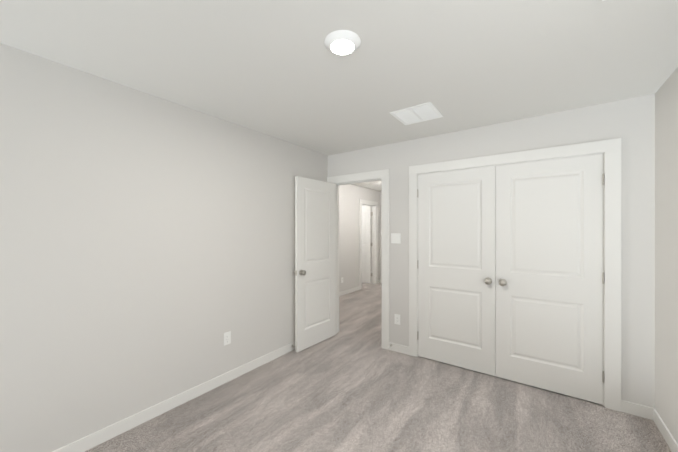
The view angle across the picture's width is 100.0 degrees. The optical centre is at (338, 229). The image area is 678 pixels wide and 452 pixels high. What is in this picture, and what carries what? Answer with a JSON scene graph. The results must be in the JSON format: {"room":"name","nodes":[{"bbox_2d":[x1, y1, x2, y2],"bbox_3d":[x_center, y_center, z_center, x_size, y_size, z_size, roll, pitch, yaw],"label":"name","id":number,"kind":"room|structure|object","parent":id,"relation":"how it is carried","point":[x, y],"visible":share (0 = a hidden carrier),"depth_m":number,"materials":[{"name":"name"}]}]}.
{"room":"empty bedroom","nodes":[
{"label":"empty bedroom","id":0,"kind":"room"},
{"bbox_2d":[0,43,327,451],"bbox_3d":[-1.316,0.205,2.377,0.120,2.430,3.830,0,0,35],"label":"wall","id":1,"kind":"structure","parent":0,"point":[147,250],"depth_m":1.99,"materials":[{"name":"white paint"}]},
{"bbox_2d":[52,341,294,451],"bbox_3d":[-1.227,1.375,2.388,0.012,0.090,3.710,0,0,35],"label":"baseboard","id":2,"kind":"structure","parent":1,"relation":"attached to","point":[92,440],"depth_m":2.20,"materials":[{"name":"white wood"}]},
{"bbox_2d":[224,331,230,345],"bbox_3d":[-1.041,1.015,2.654,0.008,0.115,0.070,0,0,35],"label":"outlet","id":3,"kind":"object","parent":1,"relation":"attached to","point":[227,337],"visible":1,"depth_m":2.65,"materials":[{"name":"white plastic"}]},
{"bbox_2d":[0,0,677,190],"bbox_3d":[-0.172,-1.060,3.901,6.780,0.100,8.000,0,0,35],"label":"ceiling","id":4,"kind":"structure","parent":0,"point":[278,69],"depth_m":1.65,"materials":[{"name":"white paint"}]},
{"bbox_2d":[324,30,360,54],"bbox_3d":[0.019,-0.993,1.537,0.197,0.034,0.197,0,0,35],"label":"recessed light","id":5,"kind":"object","parent":4,"relation":"in","point":[342,42],"visible":0.98,"depth_m":1.50,"materials":[{"name":"white glass"}]},
{"bbox_2d":[362,184,381,189],"bbox_3d":[0.988,-1.004,6.708,0.620,0.012,0.780,0,0,35],"label":"ceiling panel","id":6,"kind":"object","parent":4,"relation":"attached to","point":[376,186],"visible":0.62,"depth_m":6.63,"materials":[{"name":"white"}]},
{"bbox_2d":[389,102,442,124],"bbox_3d":[0.683,-1.006,2.500,0.355,0.007,0.355,0,0,35],"label":"ceiling vent","id":7,"kind":"object","parent":4,"relation":"in","point":[419,113],"visible":1,"depth_m":2.48,"materials":[{"name":"white plastic"}]},
{"bbox_2d":[339,184,379,291],"bbox_3d":[0.035,0.204,6.177,0.120,2.430,3.690,0,0,35],"label":"wall","id":8,"kind":"structure","parent":0,"point":[350,195],"depth_m":6.39,"materials":[{"name":"white paint"}]},
{"bbox_2d":[339,286,359,295],"bbox_3d":[-0.250,1.375,5.662,0.012,0.090,2.520,0,0,35],"label":"baseboard","id":9,"kind":"structure","parent":8,"relation":"attached to","point":[354,289],"depth_m":6.33,"materials":[{"name":"white wood"}]},
{"bbox_2d":[362,206,370,283],"bbox_3d":[0.514,0.399,7.574,0.716,2.016,0.169,0,0,35],"label":"hall door","id":10,"kind":"structure","parent":8,"relation":"in","point":[366,244],"depth_m":7.45,"materials":[{"name":"white wood"}]},
{"bbox_2d":[359,199,377,289],"bbox_3d":[0.696,0.354,7.094,0.137,2.130,0.910,0,0,35],"label":"door frame","id":11,"kind":"structure","parent":8,"relation":"attached to","point":[361,201],"depth_m":7.36,"materials":[{"name":"white wood"}]},
{"bbox_2d":[362,191,381,279],"bbox_3d":[1.166,0.204,7.563,4.320,2.430,0.120,0,0,35],"label":"wall","id":12,"kind":"structure","parent":0,"point":[380,234],"depth_m":7.54,"materials":[{"name":"white paint"}]},
{"bbox_2d":[85,283,671,451],"bbox_3d":[-0.172,1.460,3.901,6.780,0.080,8.000,0,0,35],"label":"floor","id":13,"kind":"structure","parent":0,"point":[352,385],"depth_m":2.21,"materials":[{"name":"carpet"}]},
{"bbox_2d":[328,94,654,407],"bbox_3d":[0.684,0.205,3.379,4.420,2.430,0.120,0,0,35],"label":"wall","id":14,"kind":"structure","parent":0,"point":[630,122],"depth_m":2.30,"materials":[{"name":"white paint"}]},
{"bbox_2d":[327,169,388,349],"bbox_3d":[0.252,0.354,3.676,0.918,2.132,0.137,0,0,35],"label":"door frame","id":15,"kind":"structure","parent":14,"relation":"attached to","point":[383,175],"depth_m":3.40,"materials":[{"name":"white wood"}]},
{"bbox_2d":[294,176,335,352],"bbox_3d":[-0.282,0.400,3.550,0.169,2.016,0.721,0,0,35],"label":"bedroom door","id":16,"kind":"structure","parent":15,"relation":"attached to","point":[315,262],"depth_m":3.48,"materials":[{"name":"white wood"}]},
{"bbox_2d":[391,233,400,243],"bbox_3d":[0.660,0.105,3.315,0.116,0.117,0.013,0,0,35],"label":"light switch","id":17,"kind":"object","parent":14,"relation":"attached to","point":[395,237],"visible":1,"depth_m":3.31,"materials":[{"name":"white plastic"}]},
{"bbox_2d":[395,314,399,324],"bbox_3d":[0.677,1.045,3.306,0.070,0.115,0.008,0,0,35],"label":"outlet","id":18,"kind":"object","parent":14,"relation":"attached to","point":[397,318],"visible":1,"depth_m":3.30,"materials":[{"name":"white plastic"}]},
{"bbox_2d":[417,166,495,375],"bbox_3d":[1.177,0.400,2.936,0.766,2.016,0.102,0,0,35],"label":"closet door","id":19,"kind":"structure","parent":14,"relation":"in","point":[456,264],"depth_m":2.92,"materials":[{"name":"white wood"}]},
{"bbox_2d":[409,138,620,411],"bbox_3d":[1.535,0.396,2.775,1.561,2.049,0.120,0,0,35],"label":"door frame","id":20,"kind":"structure","parent":14,"relation":"attached to","point":[516,163],"depth_m":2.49,"materials":[{"name":"white wood"}]},
{"bbox_2d":[496,154,603,404],"bbox_3d":[1.804,0.400,2.490,0.766,2.016,0.102,0,0,35],"label":"closet door","id":21,"kind":"structure","parent":14,"relation":"in","point":[549,275],"depth_m":2.48,"materials":[{"name":"white wood"}]},
{"bbox_2d":[655,67,677,443],"bbox_3d":[1.328,0.205,0.573,0.120,2.430,3.950,0,0,35],"label":"wall","id":22,"kind":"structure","parent":0,"point":[666,250],"depth_m":1.91,"materials":[{"name":"white paint"}]},
{"bbox_2d":[650,407,677,451],"bbox_3d":[1.274,1.375,0.611,0.012,0.090,3.710,0,0,35],"label":"baseboard","id":23,"kind":"structure","parent":22,"relation":"attached to","point":[654,415],"depth_m":1.94,"materials":[{"name":"white wood"}]}
]}

